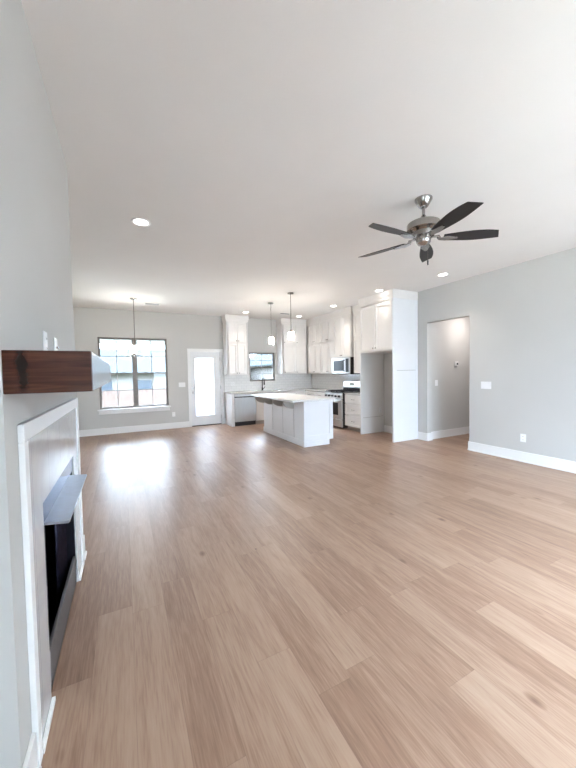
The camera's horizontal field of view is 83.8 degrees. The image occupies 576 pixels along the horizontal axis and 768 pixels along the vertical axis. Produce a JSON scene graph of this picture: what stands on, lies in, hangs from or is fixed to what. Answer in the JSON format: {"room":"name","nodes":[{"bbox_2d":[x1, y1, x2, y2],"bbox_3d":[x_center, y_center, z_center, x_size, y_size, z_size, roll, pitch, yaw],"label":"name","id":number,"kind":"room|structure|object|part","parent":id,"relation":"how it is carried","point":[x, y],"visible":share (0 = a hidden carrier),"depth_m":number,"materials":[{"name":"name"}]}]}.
{"room":"living room","nodes":[
{"label":"living room","id":0,"kind":"room"},
{"bbox_2d":[0,0,76,767],"bbox_3d":[-1.582,-0.113,1.619,0.659,3.050,1.728,-2,2,-27],"label":"wall","id":1,"kind":"structure","parent":0,"point":[36,277],"depth_m":1.22,"materials":[{"name":"paint"}]},
{"bbox_2d":[22,732,41,767],"bbox_3d":[-1.176,1.354,0.954,0.685,0.155,0.151,-2,2,-27],"label":"baseboard","id":2,"kind":"structure","parent":1,"relation":"attached to","point":[31,761],"depth_m":1.12,"materials":[{"name":"white paint"}]},
{"bbox_2d":[43,331,47,349],"bbox_3d":[-1.186,-0.197,1.573,0.009,0.118,0.072,-2,2,-27],"label":"wall outlet","id":3,"kind":"object","parent":1,"relation":"attached to","point":[45,342],"visible":0.78,"depth_m":1.56,"materials":[{"name":"white plastic"}]},
{"bbox_2d":[17,398,84,766],"bbox_3d":[-1.268,0.762,1.817,0.023,1.277,1.490,-2,2,-27],"label":"fireplace surround","id":4,"kind":"object","parent":1,"relation":"attached to","point":[47,441],"visible":0.98,"depth_m":1.32,"materials":[{"name":"white paint"}]},
{"bbox_3d":[-0.942,0.813,1.177,0.019,1.211,0.050,-2,2,-27],"label":"leg","id":5,"kind":"part","parent":4,"relation":"part of","materials":[{"name":"white paint"}]},
{"bbox_3d":[-1.596,0.776,2.459,0.019,1.211,0.050,-2,2,-27],"label":"leg","id":6,"kind":"part","parent":4,"relation":"part of","materials":[{"name":"white paint"}]},
{"bbox_2d":[1,350,110,393],"bbox_3d":[-1.180,-0.062,1.828,0.243,0.140,1.724,-2,2,-27],"label":"fireplace mantel","id":7,"kind":"object","parent":1,"relation":"attached to","point":[23,371],"visible":1,"depth_m":1.06,"materials":[{"name":"brown wood"}]},
{"bbox_2d":[54,338,58,350],"bbox_3d":[-1.306,-0.200,1.815,0.016,0.118,0.072,-2,2,-27],"label":"cable plate","id":8,"kind":"object","parent":1,"relation":"attached to","point":[56,347],"visible":0.67,"depth_m":1.79,"materials":[{"name":"white plastic"}]},
{"bbox_2d":[43,458,86,690],"bbox_3d":[-1.419,0.956,1.748,0.520,0.879,0.923,-2,2,-27],"label":"fireplace insert","id":9,"kind":"object","parent":1,"relation":"in","point":[59,505],"visible":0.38,"depth_m":1.91,"materials":[{"name":"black metal"}]},
{"bbox_3d":[-1.288,0.559,1.804,0.018,0.094,0.899,-2,2,-27],"label":"lintel plate","id":10,"kind":"part","parent":9,"relation":"part of","materials":[{"name":"grey metal"}]},
{"bbox_3d":[-1.278,1.288,1.830,0.015,0.165,0.899,-2,2,-27],"label":"plate","id":11,"kind":"part","parent":9,"relation":"part of","materials":[{"name":"grey metal"}]},
{"bbox_2d":[44,474,86,524],"bbox_3d":[-1.209,0.614,1.778,0.096,0.020,0.763,-2,2,-27],"label":"hood","id":12,"kind":"object","parent":9,"relation":"attached to","point":[61,510],"depth_m":1.66,"materials":[{"name":"metal"}]},
{"bbox_2d":[84,535,86,559],"bbox_3d":[-1.921,1.312,2.414,0.685,0.155,0.129,-2,2,-27],"label":"baseboard","id":13,"kind":"structure","parent":1,"relation":"attached to","point":[85,551],"depth_m":2.57,"materials":[{"name":"white paint"}]},
{"bbox_2d":[73,307,278,429],"bbox_3d":[-2.137,-0.379,9.056,6.738,3.050,0.150,-2,2,-27],"label":"wall","id":14,"kind":"structure","parent":0,"point":[182,332],"depth_m":8.39,"materials":[{"name":"paint"}]},
{"bbox_2d":[97,337,170,414],"bbox_3d":[-3.884,-0.221,8.129,1.675,1.882,0.170,-2,2,-27],"label":"window","id":15,"kind":"structure","parent":14,"relation":"in","point":[159,407],"depth_m":8.15,"materials":[{"name":"white wood"}]},
{"bbox_3d":[-4.266,-0.679,7.989,0.727,0.884,0.022,-2,2,-27],"label":"sash","id":16,"kind":"part","parent":15,"relation":"part of","materials":[{"name":"clear glass"}]},
{"bbox_3d":[-4.242,0.152,8.000,0.727,0.854,0.022,-2,2,-27],"label":"sash","id":17,"kind":"part","parent":15,"relation":"part of","materials":[{"name":"glass"}]},
{"bbox_3d":[-3.853,0.662,8.131,1.675,0.116,0.100,-2,2,-27],"label":"sill","id":18,"kind":"part","parent":15,"relation":"part of","materials":[{"name":"white paint"}]},
{"bbox_3d":[-3.557,-0.704,8.351,0.706,0.884,0.022,-2,2,-27],"label":"sash","id":19,"kind":"part","parent":15,"relation":"part of","materials":[{"name":"clear glass"}]},
{"bbox_3d":[-3.532,0.127,8.361,0.706,0.854,0.022,-2,2,-27],"label":"sash","id":20,"kind":"part","parent":15,"relation":"part of","materials":[{"name":"glass"}]},
{"bbox_2d":[79,421,188,436],"bbox_3d":[-3.810,1.132,8.146,2.535,0.155,0.026,-2,2,-27],"label":"baseboard","id":21,"kind":"structure","parent":14,"relation":"attached to","point":[103,431],"depth_m":8.08,"materials":[{"name":"white paint"}]},
{"bbox_2d":[187,349,224,426],"bbox_3d":[-2.284,0.090,8.947,0.977,2.125,0.175,-2,2,-27],"label":"door","id":22,"kind":"structure","parent":14,"relation":"in","point":[205,366],"depth_m":8.95,"materials":[{"name":"white paint"}]},
{"bbox_2d":[221,314,248,374],"bbox_3d":[-1.477,-1.084,9.078,0.681,1.664,0.374,-2,2,-27],"label":"upper cabinet","id":23,"kind":"object","parent":14,"relation":"attached to","point":[235,327],"visible":1,"depth_m":8.93,"materials":[{"name":"paint"}]},
{"bbox_3d":[-1.533,-1.428,8.869,0.255,0.569,0.019,-2,2,-27],"label":"door","id":24,"kind":"part","parent":23,"relation":"part of","materials":[{"name":"paint"}]},
{"bbox_3d":[-1.521,-0.692,8.896,0.255,0.864,0.019,-2,2,-27],"label":"door","id":25,"kind":"part","parent":23,"relation":"part of","materials":[{"name":"paint"}]},
{"bbox_3d":[-1.494,-1.829,9.058,0.681,0.174,0.356,-2,2,-27],"label":"crown","id":26,"kind":"part","parent":23,"relation":"part of","materials":[{"name":"paint"}]},
{"bbox_3d":[-1.295,-1.437,8.991,0.256,0.569,0.019,-2,2,-27],"label":"door","id":27,"kind":"part","parent":23,"relation":"part of","materials":[{"name":"paint"}]},
{"bbox_3d":[-1.282,-0.701,9.018,0.256,0.864,0.019,-2,2,-27],"label":"door","id":28,"kind":"part","parent":23,"relation":"part of","materials":[{"name":"paint"}]},
{"bbox_2d":[249,352,274,380],"bbox_3d":[-0.799,-0.519,9.722,0.825,0.855,0.074,-2,2,-27],"label":"window","id":29,"kind":"structure","parent":14,"relation":"in","point":[272,354],"depth_m":9.72,"materials":[{"name":"white wood"}]},
{"bbox_3d":[-0.791,-0.323,9.720,0.757,0.394,0.022,-2,2,-27],"label":"sash","id":30,"kind":"part","parent":29,"relation":"part of","materials":[{"name":"clear glass"}]},
{"bbox_2d":[276,318,306,373],"bbox_3d":[0.116,-1.141,9.890,0.882,1.664,0.374,-2,2,-27],"label":"upper cabinet","id":31,"kind":"object","parent":14,"relation":"attached to","point":[291,346],"visible":1,"depth_m":9.75,"materials":[{"name":"paint"}]},
{"bbox_3d":[0.057,-0.749,9.701,0.413,0.864,0.019,-2,2,-27],"label":"door","id":32,"kind":"part","parent":31,"relation":"part of","materials":[{"name":"paint"}]},
{"bbox_3d":[0.045,-1.485,9.673,0.413,0.569,0.019,-2,2,-27],"label":"door","id":33,"kind":"part","parent":31,"relation":"part of","materials":[{"name":"paint"}]},
{"bbox_3d":[0.099,-1.886,9.870,0.882,0.174,0.356,-2,2,-27],"label":"crown","id":34,"kind":"part","parent":31,"relation":"part of","materials":[{"name":"paint"}]},
{"bbox_3d":[0.400,-1.498,9.854,0.361,0.569,0.019,-2,2,-27],"label":"door","id":35,"kind":"part","parent":31,"relation":"part of","materials":[{"name":"paint"}]},
{"bbox_3d":[0.413,-0.762,9.882,0.361,0.864,0.019,-2,2,-27],"label":"door","id":36,"kind":"part","parent":31,"relation":"part of","materials":[{"name":"paint"}]},
{"bbox_2d":[224,374,359,391],"bbox_3d":[0.215,-0.017,8.375,2.907,0.471,3.218,-2,2,-27],"label":"backsplash","id":37,"kind":"structure","parent":14,"relation":"attached to","point":[282,381],"depth_m":9.66,"materials":[{"name":"white tile"}]},
{"bbox_2d":[21,0,575,319],"bbox_3d":[0.408,-1.835,3.958,6.738,0.150,11.469,-2,2,-27],"label":"ceiling","id":38,"kind":"structure","parent":0,"point":[260,143],"depth_m":2.23,"materials":[{"name":"paint"}]},
{"bbox_2d":[122,298,145,356],"bbox_3d":[-3.225,-1.182,6.731,0.557,1.234,0.504,-2,2,-27],"label":"chandelier","id":39,"kind":"object","parent":38,"relation":"hanging from","point":[133,299],"visible":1,"depth_m":6.78,"materials":[{"name":"silver metal"}]},
{"bbox_3d":[-3.248,-1.204,6.785,0.014,1.144,0.015,-2,2,-27],"label":"stem","id":40,"kind":"part","parent":39,"relation":"part of","materials":[{"name":"silver metal"}]},
{"bbox_2d":[131,218,150,226],"bbox_3d":[-1.548,-1.700,3.379,0.196,0.010,0.196,-2,2,-27],"label":"recessed light","id":41,"kind":"object","parent":38,"relation":"in","point":[141,222],"visible":1,"depth_m":3.38,"materials":[{"name":"white plastic"}]},
{"bbox_2d":[144,303,159,305],"bbox_3d":[-3.090,-1.818,7.300,0.320,0.012,0.170,-2,2,-27],"label":"ceiling vent","id":42,"kind":"object","parent":38,"relation":"in","point":[144,303],"visible":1,"depth_m":7.31,"materials":[{"name":"white plastic"}]},
{"bbox_2d":[287,292,293,331],"bbox_3d":[0.058,-1.373,6.536,0.124,0.952,0.124,-2,2,-27],"label":"pendant light","id":43,"kind":"object","parent":38,"relation":"hanging from","point":[288,293],"visible":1,"depth_m":6.52,"materials":[{"name":"silver metal"}]},
{"bbox_2d":[358,194,498,264],"bbox_3d":[1.244,-1.428,2.989,1.257,0.620,1.284,-2,2,-27],"label":"ceiling fan","id":44,"kind":"object","parent":38,"relation":"hanging from","point":[421,230],"visible":1,"depth_m":2.94,"materials":[{"name":"silver metal"}]},
{"bbox_3d":[0.975,-1.376,3.326,0.500,0.036,0.135,1,3,45],"label":"blade","id":45,"kind":"part","parent":44,"relation":"part of","materials":[{"name":"black wood"}]},
{"bbox_3d":[0.902,-1.356,2.832,0.500,0.036,0.135,-2,2,-27],"label":"blade","id":46,"kind":"part","parent":44,"relation":"part of","materials":[{"name":"black wood"}]},
{"bbox_3d":[1.467,-1.387,3.409,0.135,0.036,0.500,0,2,27],"label":"blade","id":47,"kind":"part","parent":44,"relation":"part of","materials":[{"name":"black wood"}]},
{"bbox_3d":[1.349,-1.356,2.610,0.135,0.036,0.500,-1,2,-9],"label":"blade","id":48,"kind":"part","parent":44,"relation":"part of","materials":[{"name":"black wood"}]},
{"bbox_3d":[1.699,-1.375,2.967,0.500,0.036,0.135,-1,2,9],"label":"blade","id":49,"kind":"part","parent":44,"relation":"part of","materials":[{"name":"black wood"}]},
{"bbox_2d":[437,273,448,276],"bbox_3d":[2.623,-1.847,5.432,0.196,0.010,0.196,-2,2,-27],"label":"recessed light","id":50,"kind":"object","parent":38,"relation":"in","point":[440,274],"visible":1,"depth_m":5.42,"materials":[{"name":"white plastic"}]},
{"bbox_2d":[41,423,575,767],"bbox_3d":[1.982,1.293,4.850,10.150,0.120,11.469,-2,2,-27],"label":"floor","id":51,"kind":"structure","parent":0,"point":[246,596],"depth_m":1.95,"materials":[{"name":"brown wood"}]},
{"bbox_2d":[225,393,234,426],"bbox_3d":[-1.617,0.707,8.908,0.084,0.872,0.637,-2,2,-27],"label":"cabinet end panel","id":52,"kind":"object","parent":51,"relation":"on","point":[229,398],"visible":0.93,"depth_m":8.76,"materials":[{"name":"paint"}]},
{"bbox_2d":[234,393,255,425],"bbox_3d":[-1.292,0.699,9.045,0.611,0.868,0.615,-2,2,-27],"label":"dishwasher","id":53,"kind":"object","parent":51,"relation":"on","point":[245,404],"visible":0.78,"depth_m":8.77,"materials":[{"name":"silver metal"}]},
{"bbox_2d":[256,392,282,423],"bbox_3d":[-0.638,0.678,9.393,0.860,0.860,0.663,-2,2,-27],"label":"base cabinet","id":54,"kind":"object","parent":51,"relation":"on","point":[259,406],"visible":0.12,"depth_m":9.00,"materials":[{"name":"paint"}]},
{"bbox_3d":[-0.690,0.718,9.035,0.408,0.558,0.019,-2,2,-27],"label":"door","id":55,"kind":"part","parent":54,"relation":"part of","materials":[{"name":"paint"}]},
{"bbox_2d":[278,391,304,394],"bbox_3d":[0.344,0.637,9.891,1.340,0.872,0.666,-2,2,-27],"label":"base cabinet","id":56,"kind":"object","parent":51,"relation":"on","point":[294,392],"visible":0.13,"depth_m":9.52,"materials":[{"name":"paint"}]},
{"bbox_2d":[225,388,332,393],"bbox_3d":[-0.110,0.220,9.023,2.910,0.038,1.779,-2,2,-27],"label":"countertop","id":57,"kind":"structure","parent":56,"relation":"on","point":[301,389],"depth_m":9.25,"materials":[{"name":"grey stone"}]},
{"bbox_2d":[255,397,332,447],"bbox_3d":[0.060,0.745,7.119,0.920,0.872,2.016,-2,2,-27],"label":"kitchen island","id":58,"kind":"object","parent":51,"relation":"on","point":[304,424],"visible":0.77,"depth_m":6.39,"materials":[{"name":"paint"}]},
{"bbox_3d":[-0.140,0.702,7.025,0.012,0.772,1.977,-2,2,-27],"label":"panel","id":59,"kind":"part","parent":58,"relation":"part of","materials":[{"name":"paint"}]},
{"bbox_2d":[251,393,334,402],"bbox_3d":[0.021,0.287,7.152,0.970,0.038,2.178,-2,2,-27],"label":"island countertop","id":60,"kind":"structure","parent":58,"relation":"on","point":[287,397],"depth_m":6.72,"materials":[{"name":"white stone"}]},
{"bbox_3d":[0.110,1.122,7.155,0.581,0.115,2.016,-2,2,-27],"label":"trim","id":61,"kind":"part","parent":58,"relation":"part of","materials":[{"name":"paint"}]},
{"bbox_3d":[0.603,0.716,6.288,0.665,0.772,0.012,-2,2,-27],"label":"panel frame","id":62,"kind":"part","parent":58,"relation":"part of","materials":[{"name":"paint"}]},
{"bbox_2d":[305,391,324,396],"bbox_3d":[1.037,0.648,9.277,0.665,0.872,1.155,-2,2,-27],"label":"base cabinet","id":63,"kind":"object","parent":51,"relation":"on","point":[321,394],"visible":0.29,"depth_m":9.09,"materials":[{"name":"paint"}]},
{"bbox_3d":[0.646,0.307,9.374,0.019,0.150,0.540,-2,2,-27],"label":"drawer","id":64,"kind":"part","parent":63,"relation":"part of","materials":[{"name":"paint"}]},
{"bbox_3d":[0.901,0.321,8.875,0.019,0.150,0.560,-2,2,-27],"label":"drawer","id":65,"kind":"part","parent":63,"relation":"part of","materials":[{"name":"paint"}]},
{"bbox_2d":[324,381,359,427],"bbox_3d":[1.430,0.509,8.384,0.730,1.142,0.763,-2,2,-27],"label":"gas range","id":66,"kind":"object","parent":51,"relation":"on","point":[348,386],"visible":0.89,"depth_m":8.13,"materials":[{"name":"silver metal"}]},
{"bbox_3d":[1.161,0.295,8.242,0.049,0.160,0.751,-2,2,-27],"label":"control panel","id":67,"kind":"part","parent":66,"relation":"part of","materials":[{"name":"silver metal"}]},
{"bbox_3d":[1.178,0.977,8.270,0.037,0.185,0.745,-2,2,-27],"label":"storage drawer","id":68,"kind":"part","parent":66,"relation":"part of","materials":[{"name":"silver metal"}]},
{"bbox_3d":[1.170,0.630,8.256,0.041,0.490,0.745,-2,2,-27],"label":"oven door","id":69,"kind":"part","parent":66,"relation":"part of","materials":[{"name":"silver metal"}]},
{"bbox_2d":[325,391,359,392],"bbox_3d":[1.426,0.199,8.374,0.608,0.012,0.761,-2,2,-27],"label":"cooktop","id":70,"kind":"object","parent":66,"relation":"in","point":[325,391],"depth_m":8.22,"materials":[{"name":"black metal"}]},
{"bbox_2d":[345,394,359,431],"bbox_3d":[1.815,0.691,7.776,0.645,0.872,0.663,-2,2,-27],"label":"base cabinet","id":71,"kind":"object","parent":51,"relation":"on","point":[352,402],"visible":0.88,"depth_m":7.69,"materials":[{"name":"paint"}]},
{"bbox_2d":[344,392,359,395],"bbox_3d":[1.818,0.234,7.765,0.620,0.038,0.665,-2,2,-27],"label":"countertop","id":72,"kind":"structure","parent":71,"relation":"on","point":[349,393],"depth_m":7.71,"materials":[{"name":"grey stone"}]},
{"bbox_3d":[1.565,0.898,7.656,0.019,0.255,0.650,-2,2,-27],"label":"drawer","id":73,"kind":"part","parent":71,"relation":"part of","materials":[{"name":"paint"}]},
{"bbox_3d":[1.560,0.621,7.646,0.019,0.260,0.650,-2,2,-27],"label":"drawer","id":74,"kind":"part","parent":71,"relation":"part of","materials":[{"name":"paint"}]},
{"bbox_3d":[1.556,0.375,7.637,0.019,0.192,0.650,-2,2,-27],"label":"drawer","id":75,"kind":"part","parent":71,"relation":"part of","materials":[{"name":"paint"}]},
{"bbox_2d":[359,288,417,442],"bbox_3d":[2.144,-0.374,6.960,0.732,3.049,1.027,-2,2,-27],"label":"cabinet","id":76,"kind":"object","parent":51,"relation":"on","point":[388,319],"visible":1,"depth_m":6.63,"materials":[{"name":"paint"}]},
{"bbox_3d":[1.720,-1.195,7.007,0.019,0.968,0.488,-2,2,-27],"label":"door","id":77,"kind":"part","parent":76,"relation":"part of","materials":[{"name":"paint"}]},
{"bbox_3d":[1.940,-0.300,7.418,0.686,2.874,0.030,-2,2,-27],"label":"panel","id":78,"kind":"part","parent":76,"relation":"part of","materials":[{"name":"paint"}]},
{"bbox_3d":[1.947,-1.182,6.561,0.019,0.968,0.488,-2,2,-27],"label":"door","id":79,"kind":"part","parent":76,"relation":"part of","materials":[{"name":"paint"}]},
{"bbox_3d":[2.131,-1.811,6.913,0.706,0.173,1.027,-2,2,-27],"label":"crown","id":80,"kind":"part","parent":76,"relation":"part of","materials":[{"name":"paint"}]},
{"bbox_3d":[2.387,-0.275,6.541,0.686,2.874,0.034,-2,2,-27],"label":"panel","id":81,"kind":"part","parent":76,"relation":"part of","materials":[{"name":"paint"}]},
{"bbox_2d":[431,317,469,431],"bbox_3d":[4.391,-0.280,7.413,3.432,2.750,0.100,-2,2,-27],"label":"wall","id":82,"kind":"structure","parent":0,"point":[450,339],"depth_m":6.89,"materials":[{"name":"paint"}]},
{"bbox_2d":[431,426,468,438],"bbox_3d":[4.442,1.018,7.405,3.432,0.155,0.026,-2,2,-27],"label":"baseboard","id":83,"kind":"structure","parent":82,"relation":"attached to","point":[463,430],"depth_m":6.92,"materials":[{"name":"white paint"}]},
{"bbox_2d":[384,247,575,461],"bbox_3d":[3.364,-0.342,5.510,0.120,3.050,11.169,-2,2,-27],"label":"wall","id":84,"kind":"structure","parent":0,"point":[522,315],"depth_m":5.00,"materials":[{"name":"paint"}]},
{"bbox_2d":[306,316,320,373],"bbox_3d":[0.834,-1.152,9.856,0.388,1.664,1.085,-2,2,-27],"label":"upper cabinet","id":85,"kind":"object","parent":84,"relation":"attached to","point":[313,342],"visible":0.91,"depth_m":9.62,"materials":[{"name":"paint"}]},
{"bbox_3d":[0.714,-0.763,9.771,0.019,0.864,0.328,-2,2,-27],"label":"door","id":86,"kind":"part","parent":85,"relation":"part of","materials":[{"name":"paint"}]},
{"bbox_3d":[0.701,-1.499,9.744,0.019,0.569,0.328,-2,2,-27],"label":"door","id":87,"kind":"part","parent":85,"relation":"part of","materials":[{"name":"paint"}]},
{"bbox_3d":[0.830,-1.897,9.832,0.370,0.174,1.085,-2,2,-27],"label":"crown","id":88,"kind":"part","parent":85,"relation":"part of","materials":[{"name":"paint"}]},
{"bbox_3d":[0.855,-1.490,9.443,0.019,0.569,0.323,-2,2,-27],"label":"door","id":89,"kind":"part","parent":85,"relation":"part of","materials":[{"name":"paint"}]},
{"bbox_3d":[0.867,-0.754,9.470,0.019,0.864,0.323,-2,2,-27],"label":"door","id":90,"kind":"part","parent":85,"relation":"part of","materials":[{"name":"paint"}]},
{"bbox_2d":[320,312,333,373],"bbox_3d":[1.240,-1.130,9.060,0.388,1.664,0.700,-2,2,-27],"label":"upper cabinet","id":91,"kind":"object","parent":84,"relation":"attached to","point":[326,320],"visible":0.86,"depth_m":9.00,"materials":[{"name":"paint"}]},
{"bbox_3d":[1.018,-1.481,9.123,0.019,0.569,0.340,-2,2,-27],"label":"door","id":92,"kind":"part","parent":91,"relation":"part of","materials":[{"name":"paint"}]},
{"bbox_3d":[1.031,-0.745,9.150,0.019,0.864,0.340,-2,2,-27],"label":"door","id":93,"kind":"part","parent":91,"relation":"part of","materials":[{"name":"paint"}]},
{"bbox_3d":[1.236,-1.874,9.037,0.370,0.174,0.700,-2,2,-27],"label":"crown","id":94,"kind":"part","parent":91,"relation":"part of","materials":[{"name":"paint"}]},
{"bbox_3d":[1.174,-1.472,8.819,0.019,0.569,0.320,-2,2,-27],"label":"door","id":95,"kind":"part","parent":91,"relation":"part of","materials":[{"name":"paint"}]},
{"bbox_3d":[1.186,-0.737,8.846,0.019,0.864,0.320,-2,2,-27],"label":"door","id":96,"kind":"part","parent":91,"relation":"part of","materials":[{"name":"paint"}]},
{"bbox_2d":[332,306,353,357],"bbox_3d":[1.554,-1.317,8.377,0.438,1.249,0.788,-2,2,-27],"label":"upper cabinet","id":97,"kind":"object","parent":84,"relation":"attached to","point":[343,336],"visible":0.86,"depth_m":8.24,"materials":[{"name":"paint"}]},
{"bbox_3d":[1.302,-1.228,8.474,0.019,1.036,0.358,-2,2,-27],"label":"door","id":98,"kind":"part","parent":97,"relation":"part of","materials":[{"name":"paint"}]},
{"bbox_3d":[1.553,-1.855,8.361,0.420,0.174,0.788,-2,2,-27],"label":"crown","id":99,"kind":"part","parent":97,"relation":"part of","materials":[{"name":"paint"}]},
{"bbox_2d":[332,357,359,373],"bbox_3d":[1.534,-0.472,8.407,0.479,0.434,0.757,-2,2,-27],"label":"microwave","id":100,"kind":"object","parent":97,"relation":"attached to","point":[344,365],"visible":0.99,"depth_m":8.17,"materials":[{"name":"silver metal"}]},
{"bbox_3d":[1.333,-0.478,8.401,0.029,0.414,0.585,-2,2,-27],"label":"door","id":101,"kind":"part","parent":100,"relation":"part of","materials":[{"name":"silver metal"}]},
{"bbox_3d":[1.506,-0.469,8.062,0.029,0.414,0.167,-2,2,-27],"label":"control panel","id":102,"kind":"part","parent":100,"relation":"part of","materials":[{"name":"silver metal"}]},
{"bbox_3d":[1.470,-1.219,8.145,0.019,1.036,0.358,-2,2,-27],"label":"door","id":103,"kind":"part","parent":97,"relation":"part of","materials":[{"name":"paint"}]},
{"bbox_2d":[352,304,359,372],"bbox_3d":[1.898,-1.093,7.773,0.388,1.664,0.605,-2,2,-27],"label":"upper cabinet","id":104,"kind":"object","parent":84,"relation":"attached to","point":[355,308],"visible":0.17,"depth_m":7.86,"materials":[{"name":"paint"}]},
{"bbox_3d":[1.893,-1.838,7.750,0.370,0.174,0.605,-2,2,-27],"label":"crown","id":105,"kind":"part","parent":104,"relation":"part of","materials":[{"name":"paint"}]},
{"bbox_3d":[1.751,-1.440,7.688,0.019,0.569,0.553,-2,2,-27],"label":"door","id":106,"kind":"part","parent":104,"relation":"part of","materials":[{"name":"paint"}]},
{"bbox_3d":[1.763,-0.705,7.716,0.019,0.864,0.553,-2,2,-27],"label":"door","id":107,"kind":"part","parent":104,"relation":"part of","materials":[{"name":"paint"}]},
{"bbox_2d":[384,425,391,432],"bbox_3d":[2.483,1.060,7.178,0.026,0.155,0.930,-2,2,-27],"label":"baseboard","id":108,"kind":"structure","parent":84,"relation":"attached to","point":[388,429],"depth_m":7.46,"materials":[{"name":"white paint"}]},
{"bbox_2d":[417,432,432,440],"bbox_3d":[2.833,1.074,6.641,0.161,0.155,0.249,-2,2,-27],"label":"baseboard","id":109,"kind":"object","parent":84,"relation":"attached to","point":[422,436],"visible":1,"depth_m":6.57,"materials":[{"name":"white paint"}]},
{"bbox_2d":[481,382,490,388],"bbox_3d":[3.346,0.021,5.427,0.010,0.122,0.172,-2,2,-27],"label":"wall switch","id":110,"kind":"object","parent":84,"relation":"attached to","point":[484,385],"visible":1,"depth_m":5.42,"materials":[{"name":"white plastic"}]},
{"bbox_2d":[467,441,575,473],"bbox_3d":[4.598,1.172,3.185,0.161,0.155,5.831,-2,2,-27],"label":"baseboard","id":111,"kind":"structure","parent":84,"relation":"attached to","point":[545,461],"depth_m":4.91,"materials":[{"name":"white paint"}]},
{"bbox_2d":[520,434,525,441],"bbox_3d":[3.621,0.833,4.946,0.009,0.122,0.078,-2,2,-27],"label":"wall outlet","id":112,"kind":"object","parent":84,"relation":"attached to","point":[522,436],"visible":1,"depth_m":4.95,"materials":[{"name":"white plastic"}]},
{"label":"outside","id":113,"kind":"structure","parent":0,"visible":0},
{"bbox_3d":[-11.214,1.635,33.137,70.000,0.150,50.881,-2,2,-27],"label":"ground","id":114,"kind":"structure","parent":113,"visible":0},
{"bbox_2d":[100,349,165,406],"bbox_3d":[-15.150,-0.825,30.991,20.100,5.060,9.900,-2,2,-27],"label":"neighbor house","id":115,"kind":"structure","parent":114,"relation":"on","point":[124,364],"depth_m":27.84,"materials":[{"name":"white"}]},
{"bbox_3d":[-14.773,0.329,26.147,0.840,1.140,0.015,-2,2,-27],"label":"pane","id":116,"kind":"part","parent":115,"relation":"part of","materials":[{"name":"blue glass"}]},
{"bbox_3d":[-12.369,0.242,27.372,1.440,1.140,0.015,-2,2,-27],"label":"pane","id":117,"kind":"part","parent":115,"relation":"part of","materials":[{"name":"blue glass"}]},
{"bbox_2d":[101,389,166,409],"bbox_3d":[-5.466,1.131,16.408,29.085,1.900,0.130,-2,2,-27],"label":"fence","id":118,"kind":"object","parent":114,"relation":"on","point":[111,397],"visible":0.02,"depth_m":15.30,"materials":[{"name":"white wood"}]},
{"bbox_2d":[250,354,272,379],"bbox_3d":[0.542,-1.815,35.606,9.900,6.160,9.900,-2,2,-27],"label":"neighbor house","id":119,"kind":"structure","parent":114,"relation":"on","point":[257,356],"depth_m":32.49,"materials":[{"name":"white"}]},
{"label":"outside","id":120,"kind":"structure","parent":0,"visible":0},
{"bbox_2d":[100,339,164,344],"bbox_3d":[-5.427,-1.421,9.391,3.750,0.180,3.471,-2,2,-27],"label":"ceiling","id":121,"kind":"structure","parent":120,"point":[102,341],"depth_m":10.58,"materials":[{"name":"white paint"}]}
]}

